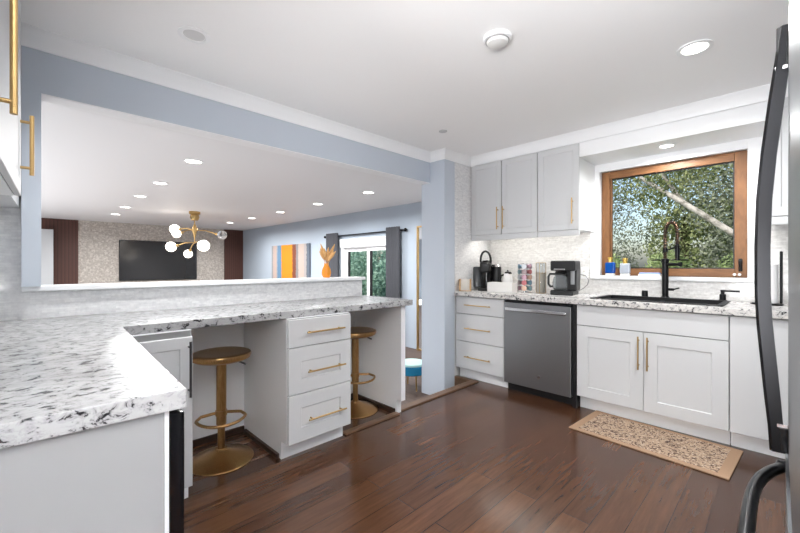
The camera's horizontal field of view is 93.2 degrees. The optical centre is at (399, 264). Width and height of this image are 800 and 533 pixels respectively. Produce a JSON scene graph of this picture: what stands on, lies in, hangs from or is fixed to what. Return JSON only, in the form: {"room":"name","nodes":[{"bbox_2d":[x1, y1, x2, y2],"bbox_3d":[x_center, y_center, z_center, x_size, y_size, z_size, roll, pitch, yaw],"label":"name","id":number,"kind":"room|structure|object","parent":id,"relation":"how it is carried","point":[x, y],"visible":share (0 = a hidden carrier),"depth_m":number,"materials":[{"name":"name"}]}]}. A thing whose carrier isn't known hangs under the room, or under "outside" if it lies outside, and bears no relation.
{"room":"kitchen","nodes":[
{"label":"kitchen","id":0,"kind":"room"},
{"bbox_2d":[41,218,242,284],"bbox_3d":[-7.178,0.180,9.116,6.700,2.440,0.130,0,0,-44],"label":"wall dining slats","id":1,"kind":"structure","parent":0,"point":[65,231],"depth_m":8.67,"materials":[{"name":"brown wood"}]},
{"bbox_2d":[78,220,223,283],"bbox_3d":[-6.345,0.180,9.952,3.260,2.440,0.100,0,0,-44],"label":"wall","id":2,"kind":"structure","parent":0,"point":[98,242],"depth_m":9.28,"materials":[{"name":"beige stone"}]},
{"bbox_2d":[119,240,196,280],"bbox_3d":[-6.283,-0.115,9.904,1.750,1.010,0.052,0,0,-44],"label":"television","id":3,"kind":"object","parent":2,"relation":"attached to","point":[138,260],"visible":0.88,"depth_m":9.79,"materials":[{"name":"black plastic"}]},
{"bbox_2d":[22,295,358,439],"bbox_3d":[-1.187,0.768,2.763,2.230,1.264,0.110,0,0,-44],"label":"wall","id":4,"kind":"structure","parent":0,"point":[204,377],"depth_m":2.60,"materials":[{"name":"white paint"}]},
{"bbox_2d":[0,196,361,320],"bbox_3d":[-1.291,-0.060,2.590,2.620,0.679,0.008,0,0,-44],"label":"tile","id":5,"kind":"structure","parent":4,"relation":"attached to","point":[15,304],"depth_m":2.21,"materials":[{"name":"tile"}]},
{"bbox_2d":[22,277,365,291],"bbox_3d":[-1.177,0.123,2.763,2.245,0.026,0.165,0,0,-44],"label":"trim","id":6,"kind":"structure","parent":4,"relation":"on","point":[57,287],"depth_m":2.39,"materials":[{"name":"white paint"}]},
{"bbox_2d":[322,263,330,277],"bbox_3d":[-0.641,0.048,3.291,0.082,0.124,0.082,0,0,-44],"label":"vase","id":7,"kind":"object","parent":6,"relation":"on","point":[326,271],"visible":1,"depth_m":3.26,"materials":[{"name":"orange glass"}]},
{"bbox_2d":[319,244,335,264],"bbox_3d":[-0.614,-0.054,3.305,0.161,0.269,0.121,0,0,18],"label":"dried stems","id":8,"kind":"object","parent":7,"relation":"in","point":[327,256],"visible":0.91,"depth_m":3.28,"materials":[{"name":"brown plant"}]},
{"bbox_2d":[193,393,394,458],"bbox_3d":[-0.759,1.180,2.719,1.520,0.040,0.548,0,0,-44],"label":"baseboard","id":9,"kind":"structure","parent":4,"relation":"attached to","point":[213,437],"depth_m":2.60,"materials":[{"name":"brown wood"}]},
{"bbox_2d":[41,101,421,230],"bbox_3d":[-4.144,-1.090,6.019,6.700,0.100,8.800,0,0,-44],"label":"ceiling","id":10,"kind":"structure","parent":0,"point":[93,165],"depth_m":4.76,"materials":[{"name":"white paint"}]},
{"bbox_2d":[151,181,168,184],"bbox_3d":[-3.040,-1.036,4.791,0.190,0.008,0.190,0,0,-44],"label":"recessed light","id":11,"kind":"object","parent":10,"relation":"in","point":[153,182],"visible":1,"depth_m":4.79,"materials":[{"name":"white paint"}]},
{"bbox_2d":[183,159,203,163],"bbox_3d":[-2.068,-1.036,3.784,0.190,0.008,0.190,0,0,-44],"label":"recessed light","id":12,"kind":"object","parent":10,"relation":"in","point":[191,161],"visible":1,"depth_m":3.79,"materials":[{"name":"white paint"}]},
{"bbox_2d":[165,211,226,257],"bbox_3d":[-3.991,-0.590,7.367,1.120,0.900,0.427,0,0,0],"label":"chandelier","id":13,"kind":"object","parent":10,"relation":"hanging from","point":[203,245],"visible":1,"depth_m":7.33,"materials":[{"name":"gold metal"}]},
{"bbox_2d":[362,191,374,193],"bbox_3d":[-0.453,-1.036,5.407,0.190,0.008,0.190,0,0,-44],"label":"recessed light","id":14,"kind":"object","parent":10,"relation":"in","point":[364,192],"visible":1,"depth_m":5.41,"materials":[{"name":"white paint"}]},
{"bbox_2d":[21,45,476,394],"bbox_3d":[-0.179,0.055,3.520,4.730,2.690,0.320,0,0,-44],"label":"wall","id":15,"kind":"structure","parent":0,"point":[41,72],"depth_m":2.71,"materials":[{"name":"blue paint"}]},
{"bbox_2d":[21,22,429,162],"bbox_3d":[-0.777,-1.145,2.948,3.135,0.090,0.060,0,0,-44],"label":"trim","id":16,"kind":"structure","parent":15,"relation":"attached to","point":[33,37],"depth_m":2.40,"materials":[{"name":"white paint"}]},
{"bbox_2d":[41,93,427,184],"bbox_3d":[-0.806,-0.883,3.051,3.033,0.006,0.119,0,0,-44],"label":"trim","id":17,"kind":"structure","parent":15,"relation":"attached to","point":[46,98],"depth_m":2.53,"materials":[{"name":"white paint"}]},
{"bbox_2d":[430,148,444,162],"bbox_3d":[0.391,-1.145,3.952,0.060,0.090,0.260,0,0,-44],"label":"trim","id":18,"kind":"structure","parent":15,"relation":"attached to","point":[437,155],"depth_m":3.95,"materials":[{"name":"white paint"}]},
{"bbox_2d":[445,148,470,166],"bbox_3d":[0.624,-1.145,4.040,0.515,0.090,0.060,0,0,-44],"label":"trim","id":19,"kind":"structure","parent":15,"relation":"attached to","point":[450,155],"depth_m":4.03,"materials":[{"name":"white paint"}]},
{"bbox_2d":[455,375,471,385],"bbox_3d":[0.667,1.294,3.989,0.045,0.212,0.202,0,0,-44],"label":"trim","id":20,"kind":"structure","parent":15,"relation":"attached to","point":[458,379],"depth_m":3.99,"materials":[{"name":"brown wood"}]},
{"bbox_2d":[455,162,490,290],"bbox_3d":[0.835,-0.410,4.289,0.705,1.379,0.008,0,0,-44],"label":"wall tile","id":21,"kind":"structure","parent":15,"relation":"attached to","point":[468,252],"depth_m":4.16,"materials":[{"name":"tile"}]},
{"bbox_2d":[470,81,787,166],"bbox_3d":[1.911,-1.145,3.050,0.060,0.090,3.284,0,0,-44],"label":"trim","id":22,"kind":"structure","parent":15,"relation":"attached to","point":[758,94],"depth_m":3.04,"materials":[{"name":"white paint"}]},
{"bbox_2d":[243,202,421,348],"bbox_3d":[-1.708,0.130,8.405,0.120,2.540,8.800,0,0,-44],"label":"wall","id":23,"kind":"structure","parent":0,"point":[258,243],"depth_m":7.76,"materials":[{"name":"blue paint"}]},
{"bbox_2d":[272,243,310,278],"bbox_3d":[-2.717,0.075,9.320,0.038,1.150,1.880,0,0,-44],"label":"painting","id":24,"kind":"object","parent":23,"relation":"attached to","point":[294,260],"visible":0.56,"depth_m":9.22,"materials":[{"name":"fabric"}]},
{"bbox_2d":[339,236,385,247],"bbox_3d":[-0.634,-0.439,7.175,0.056,0.178,1.700,0,0,-44],"label":"roller shade","id":25,"kind":"object","parent":23,"relation":"attached to","point":[377,240],"visible":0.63,"depth_m":7.21,"materials":[{"name":"white fabric"}]},
{"bbox_2d":[341,246,385,296],"bbox_3d":[-0.600,0.490,7.209,0.090,1.820,1.660,0,0,-44],"label":"door","id":26,"kind":"structure","parent":23,"relation":"in","point":[369,262],"depth_m":7.19,"materials":[{"name":"white paint"}]},
{"bbox_2d":[324,228,406,238],"bbox_3d":[-0.756,-0.600,7.293,0.074,0.060,2.500,0,0,-44],"label":"curtain rod","id":27,"kind":"object","parent":23,"relation":"attached to","point":[404,229],"visible":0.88,"depth_m":7.12,"materials":[{"name":"black metal"}]},
{"bbox_2d":[326,233,337,276],"bbox_3d":[-1.425,0.360,7.884,0.062,2.040,0.420,0,0,-44],"label":"curtain","id":28,"kind":"object","parent":27,"relation":"hanging from","point":[331,238],"visible":0.36,"depth_m":7.82,"materials":[{"name":"grey fabric"}]},
{"bbox_2d":[386,226,399,297],"bbox_3d":[-0.131,0.360,6.562,0.062,2.040,0.340,0,0,-44],"label":"curtain","id":29,"kind":"object","parent":27,"relation":"hanging from","point":[392,233],"visible":0.57,"depth_m":6.54,"materials":[{"name":"grey fabric"}]},
{"bbox_2d":[20,0,788,156],"bbox_3d":[0.401,-1.240,0.127,7.350,0.100,5.820,0,0,-44],"label":"ceiling","id":30,"kind":"structure","parent":0,"point":[403,71],"depth_m":2.15,"materials":[{"name":"white paint"}]},
{"bbox_2d":[177,26,210,43],"bbox_3d":[-1.064,-1.186,1.954,0.152,0.008,0.152,0,0,-44],"label":"ceiling speaker","id":31,"kind":"object","parent":30,"relation":"in","point":[191,34],"visible":1,"depth_m":1.95,"materials":[{"name":"white paint"}]},
{"bbox_2d":[483,29,511,49],"bbox_3d":[0.509,-1.168,1.975,0.144,0.042,0.144,0,0,-44],"label":"smoke detector","id":32,"kind":"object","parent":30,"relation":"attached to","point":[495,39],"visible":1,"depth_m":1.94,"materials":[{"name":"white paint"}]},
{"bbox_2d":[676,39,713,56],"bbox_3d":[1.613,-1.186,2.069,0.164,0.008,0.164,0,0,-44],"label":"recessed light","id":33,"kind":"object","parent":30,"relation":"in","point":[696,47],"visible":1,"depth_m":2.06,"materials":[{"name":"white paint"}]},
{"bbox_2d":[401,347,427,404],"bbox_3d":[-3.963,1.450,5.833,6.700,0.100,9.320,0,0,-44],"label":"floor","id":34,"kind":"structure","parent":0,"point":[411,395],"depth_m":4.39,"materials":[{"name":"grey carpet"}]},
{"bbox_2d":[41,229,52,284],"bbox_3d":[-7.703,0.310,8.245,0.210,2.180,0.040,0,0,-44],"label":"door","id":35,"kind":"structure","parent":34,"relation":"on","point":[46,234],"depth_m":8.23,"materials":[{"name":"grey wood"}]},
{"bbox_2d":[405,358,421,391],"bbox_3d":[0.137,1.249,4.319,0.320,0.303,0.320,0,0,-44],"label":"stool","id":36,"kind":"object","parent":34,"relation":"on","point":[413,367],"visible":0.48,"depth_m":4.18,"materials":[{"name":"blue fabric"}]},
{"bbox_2d":[405,367,421,376],"bbox_3d":[0.137,1.181,4.319,0.320,0.098,0.320,0,0,-44],"label":"cushion","id":37,"kind":"object","parent":36,"relation":"on","point":[409,371],"depth_m":4.17,"materials":[{"name":"blue fabric"}]},
{"bbox_2d":[416,226,421,350],"bbox_3d":[0.469,0.380,6.058,0.048,2.039,0.520,0,0,-44],"label":"mirror","id":38,"kind":"object","parent":34,"relation":"on","point":[418,228],"visible":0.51,"depth_m":6.21,"materials":[{"name":"gold metal"}]},
{"bbox_2d":[184,380,784,532],"bbox_3d":[0.387,1.300,0.141,7.350,0.200,5.860,0,0,-44],"label":"floor","id":39,"kind":"structure","parent":0,"point":[479,457],"depth_m":2.07,"materials":[{"name":"brown wood"}]},
{"bbox_2d":[0,411,168,532],"bbox_3d":[-0.732,0.763,0.659,0.570,0.874,0.010,0,0,-42],"label":"end panel","id":40,"kind":"object","parent":39,"relation":"on","point":[113,478],"visible":1,"depth_m":0.76,"materials":[{"name":"grey wood"}]},
{"bbox_2d":[131,329,192,498],"bbox_3d":[-1.355,0.763,2.024,0.274,0.874,0.700,0,0,-44],"label":"base cabinet","id":41,"kind":"object","parent":39,"relation":"on","point":[173,350],"visible":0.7,"depth_m":1.86,"materials":[{"name":"white paint"}]},
{"bbox_2d":[0,295,412,448],"bbox_3d":[-0.635,0.303,1.969,2.593,0.046,1.794,0,0,-44],"label":"countertop","id":42,"kind":"structure","parent":41,"relation":"on","point":[59,376],"depth_m":1.06,"materials":[{"name":"white stone"}]},
{"bbox_2d":[169,409,183,532],"bbox_3d":[-0.916,0.766,0.898,0.588,0.868,0.598,0,0,-42],"label":"appliance","id":43,"kind":"object","parent":39,"relation":"on","point":[176,417],"visible":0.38,"depth_m":0.86,"materials":[{"name":"black metal"}]},
{"bbox_2d":[193,346,253,475],"bbox_3d":[-1.099,0.868,2.326,0.376,0.664,0.396,0,0,-25],"label":"bar stool","id":44,"kind":"object","parent":39,"relation":"on","point":[223,458],"visible":0.98,"depth_m":2.30,"materials":[{"name":"gold metal"}]},
{"bbox_2d":[244,312,350,458],"bbox_3d":[-0.719,0.763,2.648,0.463,0.874,0.700,0,0,-44],"label":"base cabinet","id":45,"kind":"object","parent":39,"relation":"on","point":[297,372],"visible":0.99,"depth_m":2.44,"materials":[{"name":"white paint"}]},
{"bbox_2d":[349,327,377,418],"bbox_3d":[-0.366,0.868,3.128,0.376,0.664,0.396,0,0,-25],"label":"bar stool","id":46,"kind":"object","parent":39,"relation":"on","point":[359,409],"visible":0.7,"depth_m":3.11,"materials":[{"name":"gold metal"}]},
{"bbox_2d":[343,412,399,434],"bbox_3d":[-0.207,1.193,2.863,0.530,0.014,0.050,0,0,-44],"label":"trim","id":47,"kind":"structure","parent":39,"relation":"on","point":[375,421],"depth_m":2.83,"materials":[{"name":"brown wood"}]},
{"bbox_2d":[355,306,404,412],"bbox_3d":[-0.182,0.763,3.249,0.046,0.874,0.598,0,0,-44],"label":"end panel","id":48,"kind":"object","parent":39,"relation":"on","point":[383,356],"visible":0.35,"depth_m":3.17,"materials":[{"name":"white paint"}]},
{"bbox_2d":[401,379,478,410],"bbox_3d":[0.381,1.196,3.513,1.120,0.016,0.077,0,0,-44],"label":"trim","id":49,"kind":"structure","parent":39,"relation":"on","point":[406,406],"depth_m":3.45,"materials":[{"name":"brown wood"}]},
{"bbox_2d":[456,296,507,387],"bbox_3d":[0.998,0.763,4.040,0.640,0.874,0.574,0,0,-44],"label":"base cabinet","id":50,"kind":"object","parent":39,"relation":"on","point":[479,320],"visible":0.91,"depth_m":3.83,"materials":[{"name":"white paint"}]},
{"bbox_2d":[454,289,787,318],"bbox_3d":[1.976,0.303,3.108,0.709,0.046,3.275,0,0,-44],"label":"countertop","id":51,"kind":"structure","parent":50,"relation":"on","point":[735,308],"depth_m":2.87,"materials":[{"name":"white stone"}]},
{"bbox_2d":[459,279,470,290],"bbox_3d":[0.700,0.214,4.052,0.124,0.130,0.060,0,0,16],"label":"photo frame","id":52,"kind":"object","parent":51,"relation":"on","point":[464,284],"visible":0.91,"depth_m":4.04,"materials":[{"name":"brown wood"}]},
{"bbox_2d":[473,250,501,290],"bbox_3d":[0.952,0.059,4.195,0.331,0.442,0.270,0,0,21],"label":"pod coffee maker","id":53,"kind":"object","parent":51,"relation":"on","point":[487,271],"visible":0.95,"depth_m":4.18,"materials":[{"name":"black plastic"}]},
{"bbox_2d":[487,282,516,292],"bbox_3d":[1.048,0.230,3.889,0.270,0.100,0.120,0,0,42],"label":"storage box","id":54,"kind":"object","parent":51,"relation":"on","point":[501,287],"visible":0.93,"depth_m":3.83,"materials":[{"name":"white plastic"}]},
{"bbox_2d":[492,267,500,281],"bbox_3d":[1.079,0.121,4.227,0.104,0.217,0.104,0,0,21],"label":"canister","id":55,"kind":"object","parent":54,"relation":"on","point":[496,271],"depth_m":4.18,"materials":[{"name":"black plastic"}]},
{"bbox_2d":[499,270,512,282],"bbox_3d":[1.157,0.167,4.107,0.104,0.226,0.161,0,0,-44],"label":"kettle","id":56,"kind":"object","parent":54,"relation":"on","point":[507,277],"visible":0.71,"depth_m":4.06,"materials":[{"name":"white ceramic"}]},
{"bbox_2d":[517,263,532,292],"bbox_3d":[1.278,0.129,3.869,0.150,0.300,0.150,0,0,26],"label":"pod carousel","id":57,"kind":"object","parent":51,"relation":"on","point":[522,263],"visible":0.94,"depth_m":3.84,"materials":[{"name":"silver metal"}]},
{"bbox_2d":[536,263,545,293],"bbox_3d":[1.397,0.128,3.747,0.100,0.304,0.100,0,0,36],"label":"glass canister","id":58,"kind":"object","parent":51,"relation":"on","point":[540,267],"visible":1,"depth_m":3.71,"materials":[{"name":"white"}]},
{"bbox_2d":[547,261,588,295],"bbox_3d":[1.578,0.119,3.548,0.342,0.320,0.230,0,0,38],"label":"drip coffee maker","id":59,"kind":"object","parent":51,"relation":"on","point":[566,281],"visible":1,"depth_m":3.50,"materials":[{"name":"black plastic"}]},
{"bbox_2d":[642,290,647,295],"bbox_3d":[2.156,0.252,3.329,0.048,0.056,0.048,0,0,-44],"label":"air gap","id":60,"kind":"object","parent":51,"relation":"on","point":[644,292],"visible":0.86,"depth_m":3.31,"materials":[{"name":"black metal"}]},
{"bbox_2d":[590,295,730,305],"bbox_3d":[2.050,0.381,3.016,0.480,0.218,0.850,0,0,-44],"label":"sink","id":61,"kind":"object","parent":51,"relation":"in","point":[706,302],"visible":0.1,"depth_m":3.07,"materials":[{"name":"black metal"}]},
{"bbox_2d":[652,220,687,297],"bbox_3d":[2.255,-0.048,3.170,0.068,0.656,0.262,0,0,-23],"label":"faucet","id":62,"kind":"object","parent":51,"relation":"on","point":[665,261],"visible":0.99,"depth_m":3.17,"materials":[{"name":"black metal"}]},
{"bbox_2d":[719,290,739,299],"bbox_3d":[2.541,0.237,2.917,0.052,0.085,0.130,0,0,-38],"label":"soap dispenser","id":63,"kind":"object","parent":51,"relation":"on","point":[722,296],"visible":0.82,"depth_m":2.93,"materials":[{"name":"black metal"}]},
{"bbox_2d":[750,251,783,305],"bbox_3d":[2.591,0.092,2.671,0.170,0.375,0.170,0,0,-44],"label":"paper towel holder","id":64,"kind":"object","parent":51,"relation":"on","point":[781,252],"visible":0.63,"depth_m":2.61,"materials":[{"name":"black metal"}]},
{"bbox_2d":[771,265,777,303],"bbox_3d":[2.591,0.132,2.671,0.116,0.270,0.116,0,0,-44],"label":"paper roll","id":65,"kind":"object","parent":64,"relation":"on","point":[774,268],"visible":0.21,"depth_m":2.61,"materials":[{"name":"white paper"}]},
{"bbox_2d":[504,299,579,408],"bbox_3d":[1.425,0.766,3.577,0.638,0.868,0.665,0,0,-44],"label":"dishwasher","id":66,"kind":"object","parent":39,"relation":"on","point":[540,338],"visible":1,"depth_m":3.35,"materials":[{"name":"grey metal"}]},
{"bbox_2d":[577,304,730,444],"bbox_3d":[2.011,0.763,3.006,0.640,0.874,0.960,0,0,-44],"label":"base cabinet","id":67,"kind":"object","parent":39,"relation":"on","point":[670,370],"visible":0.94,"depth_m":2.76,"materials":[{"name":"white paint"}]},
{"bbox_2d":[569,410,742,479],"bbox_3d":[1.721,1.195,2.602,0.490,0.009,0.900,0,0,-41],"label":"rug","id":68,"kind":"object","parent":39,"relation":"on","point":[715,459],"visible":1,"depth_m":2.53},
{"bbox_2d":[730,315,787,458],"bbox_3d":[2.730,0.763,2.300,0.600,0.874,1.048,0,0,-44],"label":"base cabinet","id":69,"kind":"object","parent":39,"relation":"on","point":[748,418],"visible":0.56,"depth_m":2.40,"materials":[{"name":"white paint"}]},
{"bbox_2d":[737,0,799,532],"bbox_3d":[0.907,0.300,0.437,0.774,1.800,0.900,0,0,45],"label":"refrigerator","id":70,"kind":"object","parent":39,"relation":"on","point":[784,436],"visible":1,"depth_m":0.88,"materials":[{"name":"grey metal"}]},
{"bbox_2d":[532,136,787,303],"bbox_3d":[2.319,-0.045,3.377,0.140,2.490,3.380,0,0,-44],"label":"wall","id":71,"kind":"structure","parent":0,"point":[761,137],"depth_m":3.36,"materials":[{"name":"white paint"}]},
{"bbox_2d":[471,153,537,240],"bbox_3d":[1.197,-0.683,4.087,0.452,0.831,0.771,0,0,-44],"label":"upper cabinet","id":72,"kind":"object","parent":71,"relation":"attached to","point":[504,193],"visible":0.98,"depth_m":3.93,"materials":[{"name":"white paint"}]},
{"bbox_2d":[538,143,594,237],"bbox_3d":[1.607,-0.683,3.669,0.452,0.831,0.389,0,0,-44],"label":"upper cabinet","id":73,"kind":"object","parent":71,"relation":"attached to","point":[566,181],"visible":1,"depth_m":3.54,"materials":[{"name":"white paint"}]},
{"bbox_2d":[472,96,787,166],"bbox_3d":[2.087,-1.081,3.218,0.415,0.217,3.278,0,0,-44],"label":"soffit","id":74,"kind":"object","parent":71,"relation":"attached to","point":[748,121],"depth_m":2.95,"materials":[{"name":"white paint"}]},
{"bbox_2d":[491,224,787,302],"bbox_3d":[2.261,-0.041,3.331,0.008,0.639,3.356,0,0,-44],"label":"wall tile","id":75,"kind":"structure","parent":71,"relation":"attached to","point":[509,253],"depth_m":3.67,"materials":[{"name":"tile"}]},
{"bbox_2d":[581,267,587,278],"bbox_3d":[1.834,0.080,3.755,0.008,0.114,0.070,0,0,-44],"label":"wall outlet","id":76,"kind":"object","parent":75,"relation":"attached to","point":[584,270],"visible":0.96,"depth_m":3.75,"materials":[{"name":"white paint"}]},
{"bbox_2d":[590,139,759,282],"bbox_3d":[2.329,-0.408,3.317,0.130,1.093,1.210,0,0,-44],"label":"window","id":77,"kind":"structure","parent":71,"relation":"in","point":[711,199],"depth_m":3.24,"materials":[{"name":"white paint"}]},
{"bbox_2d":[605,257,615,275],"bbox_3d":[2.004,0.012,3.603,0.048,0.175,0.084,0,0,-44],"label":"soap bottle","id":78,"kind":"object","parent":77,"relation":"on","point":[610,267],"visible":1,"depth_m":3.58,"materials":[{"name":"blue glass"}]},
{"bbox_2d":[620,258,630,275],"bbox_3d":[2.092,0.017,3.513,0.048,0.165,0.084,0,0,-44],"label":"soap bottle","id":79,"kind":"object","parent":77,"relation":"on","point":[625,268],"visible":1,"depth_m":3.50,"materials":[{"name":"glass"}]},
{"bbox_2d":[638,274,661,275],"bbox_3d":[2.230,0.090,3.373,0.054,0.018,0.170,0,0,-44],"label":"tray","id":80,"kind":"object","parent":77,"relation":"on","point":[638,274],"visible":0.86,"depth_m":3.35,"materials":[{"name":"white ceramic"}]},
{"bbox_2d":[772,97,787,224],"bbox_3d":[2.903,-0.683,2.346,0.452,0.831,0.880,0,0,-44],"label":"upper cabinet","id":81,"kind":"object","parent":71,"relation":"attached to","point":[780,192],"visible":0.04,"depth_m":2.49,"materials":[{"name":"white paint"}]},
{"bbox_2d":[656,143,676,148],"bbox_3d":[2.168,-0.968,3.075,0.140,0.008,0.140,0,0,-44],"label":"ceiling light","id":82,"kind":"object","parent":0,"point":[667,145],"visible":1,"depth_m":3.06,"materials":[{"name":"white paint"}]},
{"bbox_3d":[-1.504,-0.020,0.951,0.128,2.440,2.200,0,0,-42],"label":"wall","id":83,"kind":"structure","parent":0,"visible":0},
{"bbox_2d":[0,195,19,207],"bbox_3d":[-1.885,-0.695,1.669,0.265,0.809,0.473,0,0,-42],"label":"cabinet filler","id":84,"kind":"object","parent":83,"relation":"attached to","point":[8,201],"visible":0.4,"depth_m":1.75,"materials":[{"name":"grey paint"}]},
{"bbox_2d":[0,0,33,195],"bbox_3d":[-1.405,-0.695,1.191,0.338,0.809,0.873,0,0,-42],"label":"upper cabinet","id":85,"kind":"object","parent":83,"relation":"attached to","point":[10,125],"visible":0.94,"depth_m":1.30,"materials":[{"name":"white paint"}]},
{"bbox_2d":[0,0,17,114],"bbox_3d":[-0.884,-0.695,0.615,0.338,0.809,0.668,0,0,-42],"label":"handle","id":86,"kind":"object","parent":85,"relation":"attached to","point":[12,101],"visible":1,"depth_m":0.94,"materials":[{"name":"gold metal"}]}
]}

